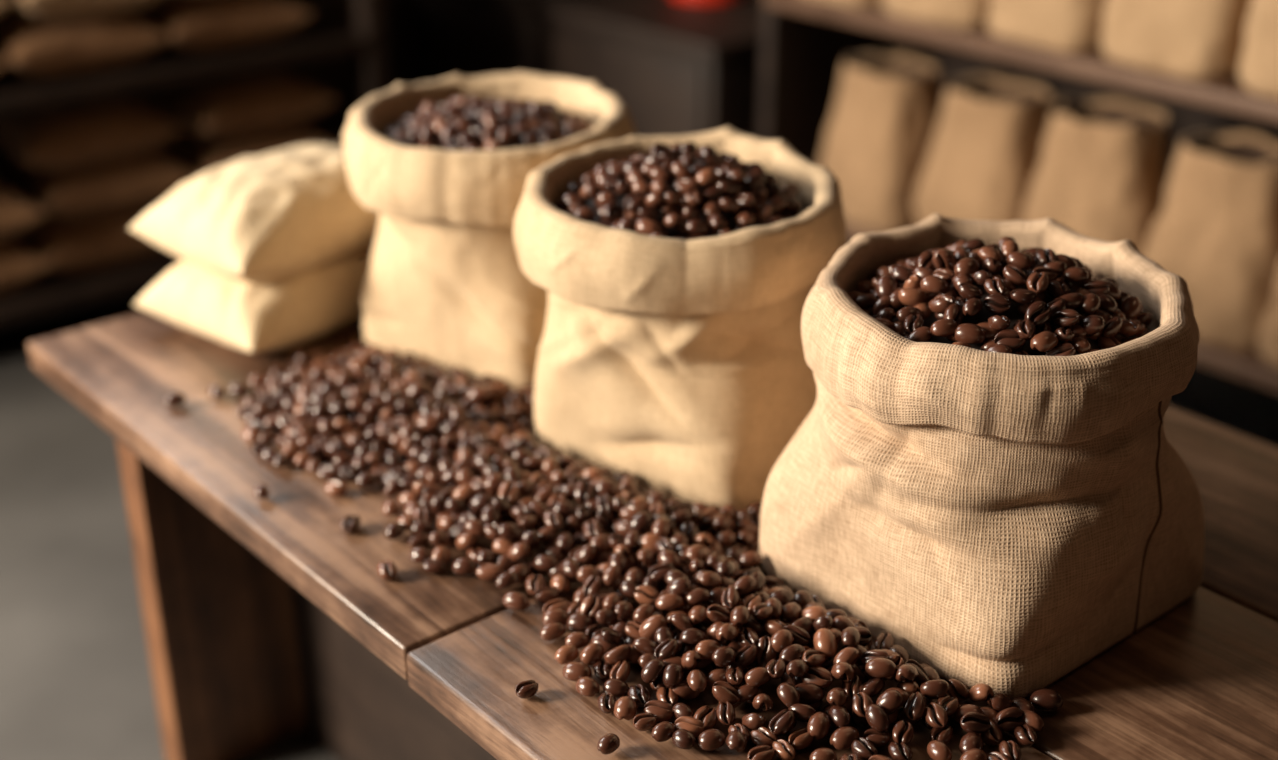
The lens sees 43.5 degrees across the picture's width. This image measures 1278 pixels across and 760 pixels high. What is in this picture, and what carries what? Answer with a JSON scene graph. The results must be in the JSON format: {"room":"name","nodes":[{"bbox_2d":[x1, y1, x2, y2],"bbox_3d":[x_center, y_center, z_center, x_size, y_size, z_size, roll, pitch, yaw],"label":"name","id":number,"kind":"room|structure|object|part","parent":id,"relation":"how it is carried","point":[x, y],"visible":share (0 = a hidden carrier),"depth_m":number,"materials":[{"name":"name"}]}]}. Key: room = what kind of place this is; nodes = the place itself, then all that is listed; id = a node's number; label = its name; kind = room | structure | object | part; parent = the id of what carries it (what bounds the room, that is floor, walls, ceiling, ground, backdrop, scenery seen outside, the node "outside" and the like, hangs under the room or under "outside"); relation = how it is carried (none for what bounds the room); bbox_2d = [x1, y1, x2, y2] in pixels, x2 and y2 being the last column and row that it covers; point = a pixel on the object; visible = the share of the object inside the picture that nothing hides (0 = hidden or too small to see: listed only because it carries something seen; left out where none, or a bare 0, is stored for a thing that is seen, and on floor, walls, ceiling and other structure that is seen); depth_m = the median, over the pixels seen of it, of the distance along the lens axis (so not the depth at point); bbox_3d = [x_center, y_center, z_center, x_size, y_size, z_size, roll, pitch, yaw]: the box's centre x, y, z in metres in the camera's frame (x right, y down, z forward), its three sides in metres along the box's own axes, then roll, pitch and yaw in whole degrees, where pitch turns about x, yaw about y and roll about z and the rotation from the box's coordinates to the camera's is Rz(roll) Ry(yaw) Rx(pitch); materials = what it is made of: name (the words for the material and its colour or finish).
{"room":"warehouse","nodes":[
{"label":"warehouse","id":0,"kind":"room"},
{"bbox_2d":[0,0,425,189],"bbox_3d":[-1.647,-0.702,2.396,4.050,1.300,0.100,-19,31,-36],"label":"wall","id":1,"kind":"structure","parent":0,"point":[337,77],"depth_m":3.33,"materials":[{"name":"brown paint"}]},
{"bbox_2d":[11,122,347,196],"bbox_3d":[-1.609,-0.138,2.606,3.850,0.100,0.020,-19,31,-36],"label":"baseboard","id":2,"kind":"structure","parent":1,"relation":"attached to","point":[334,133],"depth_m":3.32,"materials":[{"name":"brown wood"}]},
{"bbox_2d":[0,292,1277,759],"bbox_3d":[-0.201,0.658,1.126,4.050,0.100,4.600,-19,31,-36],"label":"floor","id":3,"kind":"structure","parent":0,"point":[76,678],"depth_m":1.94,"materials":[{"name":"concrete"}]},
{"bbox_2d":[0,0,389,327],"bbox_3d":[-1.249,-0.610,2.317,1.720,1.200,0.500,-19,31,-36],"label":"storage rack","id":4,"kind":"object","parent":3,"relation":"on","point":[321,36],"visible":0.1,"depth_m":2.56,"materials":[{"name":"brown wood"}]},
{"bbox_2d":[0,57,9,69],"bbox_3d":[-1.117,-0.485,2.382,0.250,0.093,0.300,-19,31,-36],"label":"burlap sack","id":5,"kind":"object","parent":4,"relation":"on","point":[3,63],"visible":1,"depth_m":2.35,"materials":[{"name":"brown fabric"}]},
{"bbox_2d":[0,0,13,11],"bbox_3d":[-1.106,-0.571,2.363,0.250,0.092,0.300,-21,32,-38],"label":"burlap sack","id":6,"kind":"object","parent":5,"relation":"on","point":[3,3],"visible":1,"depth_m":2.34,"materials":[{"name":"fabric"}]},
{"bbox_2d":[0,238,51,292],"bbox_3d":[-1.109,-0.194,2.517,0.250,0.091,0.300,-21,32,-38],"label":"burlap sack","id":7,"kind":"object","parent":4,"relation":"on","point":[18,265],"visible":0.94,"depth_m":2.48,"materials":[{"name":"brown fabric"}]},
{"bbox_2d":[0,183,46,239],"bbox_3d":[-1.098,-0.274,2.484,0.250,0.091,0.300,-19,31,-35],"label":"burlap sack","id":8,"kind":"object","parent":7,"relation":"on","point":[17,214],"visible":1,"depth_m":2.44,"materials":[{"name":"brown fabric"}]},
{"bbox_2d":[8,196,162,272],"bbox_3d":[-0.926,-0.265,2.670,0.250,0.092,0.300,-19,31,-35],"label":"burlap sack","id":9,"kind":"object","parent":4,"relation":"on","point":[71,245],"visible":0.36,"depth_m":2.56,"materials":[{"name":"brown fabric"}]},
{"bbox_2d":[0,148,195,217],"bbox_3d":[-0.906,-0.353,2.652,0.250,0.093,0.300,-18,30,-33],"label":"burlap sack","id":10,"kind":"object","parent":9,"relation":"on","point":[145,178],"visible":0.61,"depth_m":2.56,"materials":[{"name":"brown fabric"}]},
{"bbox_2d":[0,94,180,169],"bbox_3d":[-0.925,-0.422,2.598,0.250,0.092,0.300,-19,31,-35],"label":"burlap sack","id":11,"kind":"object","parent":10,"relation":"on","point":[110,128],"visible":0.8,"depth_m":2.51,"materials":[{"name":"brown fabric"}]},
{"bbox_2d":[0,8,171,77],"bbox_3d":[-0.925,-0.552,2.527,0.250,0.093,0.300,-21,32,-38],"label":"burlap sack","id":12,"kind":"object","parent":4,"relation":"on","point":[33,47],"visible":0.71,"depth_m":2.43,"materials":[{"name":"brown fabric"}]},
{"bbox_2d":[6,0,154,18],"bbox_3d":[-0.896,-0.636,2.505,0.250,0.092,0.300,-20,32,-37],"label":"burlap sack","id":13,"kind":"object","parent":12,"relation":"on","point":[44,9],"visible":0.94,"depth_m":2.40,"materials":[{"name":"fabric"}]},
{"bbox_2d":[0,249,182,327],"bbox_3d":[-1.249,-0.134,2.538,1.720,0.030,0.500,-19,31,-36],"label":"shelf","id":14,"kind":"object","parent":4,"relation":"attached to","point":[49,293],"depth_m":2.54,"materials":[{"name":"brown wood"}]},
{"bbox_2d":[0,5,386,114],"bbox_3d":[-1.249,-0.427,2.402,1.720,0.025,0.500,-19,31,-36],"label":"shelf","id":15,"kind":"object","parent":4,"relation":"attached to","point":[322,36],"depth_m":2.55,"materials":[{"name":"brown wood"}]},
{"bbox_2d":[122,0,313,51],"bbox_3d":[-0.732,-0.622,2.679,0.250,0.092,0.300,-21,32,-37],"label":"burlap sack","id":16,"kind":"object","parent":4,"relation":"on","point":[193,25],"visible":0.81,"depth_m":2.58,"materials":[{"name":"brown fabric"}]},
{"bbox_3d":[-0.457,-0.763,2.647,0.040,1.200,0.040,-19,31,-36],"label":"post","id":17,"kind":"part","parent":4,"relation":"part of","materials":[{"name":"brown wood"}]},
{"bbox_3d":[-0.724,-0.328,2.807,0.250,0.090,0.300,-18,30,-33],"label":"burlap sack","id":18,"kind":"object","parent":4,"relation":"on","visible":0},
{"bbox_2d":[154,124,332,175],"bbox_3d":[-0.697,-0.415,2.788,0.250,0.093,0.300,-19,31,-35],"label":"burlap sack","id":19,"kind":"object","parent":18,"relation":"on","point":[197,154],"visible":0.28,"depth_m":2.70,"materials":[{"name":"brown fabric"}]},
{"bbox_2d":[124,68,337,138],"bbox_3d":[-0.706,-0.492,2.751,0.250,0.092,0.300,-21,32,-38],"label":"burlap sack","id":20,"kind":"object","parent":19,"relation":"on","point":[265,100],"visible":0.75,"depth_m":2.67,"materials":[{"name":"brown fabric"}]},
{"bbox_2d":[421,0,762,137],"bbox_3d":[-0.007,-0.575,3.180,0.450,0.410,0.940,-19,31,-36],"label":"base cabinet","id":21,"kind":"object","parent":3,"relation":"on","point":[678,68],"visible":0.38,"depth_m":2.86,"materials":[{"name":"brown wood"}]},
{"bbox_3d":[-0.309,-0.584,3.213,0.010,0.340,0.420,-19,31,-36],"label":"cabinet door","id":22,"kind":"part","parent":21,"relation":"part of","materials":[{"name":"brown wood"}]},
{"bbox_3d":[-0.026,-0.443,2.907,0.010,0.340,0.420,-19,31,-36],"label":"cabinet door","id":23,"kind":"part","parent":21,"relation":"part of","materials":[{"name":"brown wood"}]},
{"bbox_2d":[679,0,739,3],"bbox_3d":[0.131,-0.785,2.979,0.150,0.140,0.150,-19,31,-36],"label":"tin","id":24,"kind":"object","parent":21,"relation":"on","point":[689,1],"visible":1,"depth_m":2.94,"materials":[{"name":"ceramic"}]},
{"bbox_2d":[27,311,1277,759],"bbox_3d":[0.264,0.346,1.181,0.708,0.420,1.780,-19,31,-36],"label":"table","id":25,"kind":"object","parent":3,"relation":"on","point":[267,623],"visible":0.26,"depth_m":1.23,"materials":[{"name":"brown wood"}]},
{"bbox_3d":[-0.204,0.123,1.696,0.667,0.392,0.044,-19,31,-36],"label":"panel leg","id":26,"kind":"part","parent":25,"relation":"part of","materials":[{"name":"brown wood"}]},
{"bbox_2d":[134,250,372,352],"bbox_3d":[-0.338,-0.104,1.547,0.176,0.085,0.238,19,31,35],"label":"sack","id":27,"kind":"object","parent":25,"relation":"on","point":[254,317],"visible":0.47,"depth_m":1.47,"materials":[{"name":"fabric"}]},
{"bbox_2d":[129,143,379,281],"bbox_3d":[-0.331,-0.171,1.528,0.176,0.091,0.250,20,32,37],"label":"sack","id":28,"kind":"object","parent":27,"relation":"on","point":[291,211],"visible":0.74,"depth_m":1.46,"materials":[{"name":"fabric"}]},
{"bbox_3d":[0.141,0.418,1.058,0.025,0.392,1.476,-19,31,-36],"label":"panel","id":29,"kind":"part","parent":25,"relation":"part of","materials":[{"name":"brown wood"}]},
{"bbox_2d":[343,71,635,389],"bbox_3d":[-0.133,-0.146,1.471,0.261,0.227,0.265,10,27,21],"label":"sack","id":30,"kind":"object","parent":25,"relation":"on","point":[446,164],"visible":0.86,"depth_m":1.39,"materials":[{"name":"beige fabric"}]},
{"bbox_2d":[164,342,1062,759],"bbox_3d":[-0.070,0.098,1.165,0.294,0.044,0.788,-19,31,-36],"label":"coffee beans","id":31,"kind":"object","parent":25,"relation":"on","point":[510,474],"visible":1,"depth_m":1.10,"materials":[{"name":"brown food"}]},
{"bbox_2d":[513,127,846,511],"bbox_3d":[0.038,-0.063,1.271,0.263,0.245,0.263,-19,31,-36],"label":"sack","id":32,"kind":"object","parent":25,"relation":"on","point":[678,273],"visible":0.95,"depth_m":1.19,"materials":[{"name":"beige fabric"}]},
{"bbox_2d":[758,213,1204,699],"bbox_3d":[0.237,0.025,1.086,0.265,0.242,0.265,-19,31,-36],"label":"sack","id":33,"kind":"object","parent":25,"relation":"on","point":[983,474],"visible":1,"depth_m":1.00,"materials":[{"name":"fabric"}]},
{"bbox_2d":[759,0,1277,391],"bbox_3d":[1.132,-0.502,1.727,0.380,1.500,2.470,-19,31,-36],"label":"shelving unit","id":34,"kind":"object","parent":3,"relation":"on","point":[806,44],"visible":0.1,"depth_m":2.52,"materials":[{"name":"brown wood"}]},
{"bbox_3d":[0.350,-0.897,2.580,0.370,1.500,0.025,-19,31,-36],"label":"panel","id":35,"kind":"part","parent":34,"relation":"part of","materials":[{"name":"brown wood"}]},
{"bbox_2d":[829,0,882,5],"bbox_3d":[0.350,-0.737,2.483,0.170,0.274,0.198,-17,30,-32],"label":"sack","id":36,"kind":"object","parent":34,"relation":"on","point":[846,2],"visible":0.64,"depth_m":2.45,"materials":[{"name":"fabric"}]},
{"bbox_2d":[819,53,943,231],"bbox_3d":[0.398,-0.383,2.556,0.163,0.253,0.197,-15,29,-30],"label":"sack","id":37,"kind":"object","parent":34,"relation":"on","point":[883,124],"visible":0.82,"depth_m":2.49,"materials":[{"name":"fabric"}]},
{"bbox_3d":[0.487,-0.936,2.664,0.040,1.500,0.040,-19,31,-36],"label":"post","id":38,"kind":"part","parent":34,"relation":"part of","materials":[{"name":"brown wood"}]},
{"bbox_2d":[882,0,990,27],"bbox_3d":[0.471,-0.676,2.351,0.169,0.274,0.194,-22,33,-39],"label":"sack","id":39,"kind":"object","parent":34,"relation":"on","point":[958,13],"visible":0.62,"depth_m":2.32,"materials":[{"name":"fabric"}]},
{"bbox_2d":[913,73,1053,222],"bbox_3d":[0.536,-0.321,2.424,0.166,0.252,0.204,-19,31,-35],"label":"sack","id":40,"kind":"object","parent":34,"relation":"on","point":[983,160],"visible":0.73,"depth_m":2.35,"materials":[{"name":"fabric"}]},
{"bbox_3d":[1.135,-0.270,1.831,0.380,0.024,2.460,-19,31,-36],"label":"shelf","id":41,"kind":"part","parent":34,"relation":"part of","materials":[{"name":"brown wood"}]},
{"bbox_2d":[987,0,1106,52],"bbox_3d":[0.598,-0.612,2.213,0.170,0.274,0.203,-19,31,-35],"label":"sack","id":42,"kind":"object","parent":34,"relation":"on","point":[1071,26],"visible":0.66,"depth_m":2.18,"materials":[{"name":"fabric"}]},
{"bbox_3d":[1.135,0.040,1.974,0.380,0.024,2.460,-19,31,-36],"label":"shelf","id":43,"kind":"part","parent":34,"relation":"part of","materials":[{"name":"brown wood"}]},
{"bbox_2d":[1022,97,1169,253],"bbox_3d":[0.655,-0.259,2.278,0.202,0.263,0.164,22,33,39],"label":"sack","id":44,"kind":"object","parent":34,"relation":"on","point":[1103,171],"visible":0.71,"depth_m":2.21,"materials":[{"name":"fabric"}]},
{"bbox_2d":[1101,0,1251,80],"bbox_3d":[0.730,-0.546,2.073,0.170,0.273,0.199,-18,30,-34],"label":"sack","id":45,"kind":"object","parent":34,"relation":"on","point":[1189,39],"visible":0.72,"depth_m":2.04,"materials":[{"name":"fabric"}]},
{"bbox_2d":[1143,131,1277,351],"bbox_3d":[0.791,-0.193,2.145,0.164,0.255,0.202,-22,33,-39],"label":"sack","id":46,"kind":"object","parent":34,"relation":"on","point":[1216,228],"visible":0.85,"depth_m":2.09,"materials":[{"name":"fabric"}]},
{"bbox_2d":[1239,0,1277,97],"bbox_3d":[0.856,-0.482,1.934,0.169,0.274,0.203,-22,33,-40],"label":"sack","id":47,"kind":"object","parent":34,"relation":"on","point":[1258,67],"visible":1,"depth_m":1.96,"materials":[{"name":"fabric"}]},
{"bbox_2d":[1258,273,1277,367],"bbox_3d":[0.912,-0.126,2.006,0.164,0.249,0.202,-17,30,-32],"label":"sack","id":48,"kind":"object","parent":34,"relation":"on","point":[1268,336],"visible":1,"depth_m":2.06,"materials":[{"name":"fabric"}]}
]}

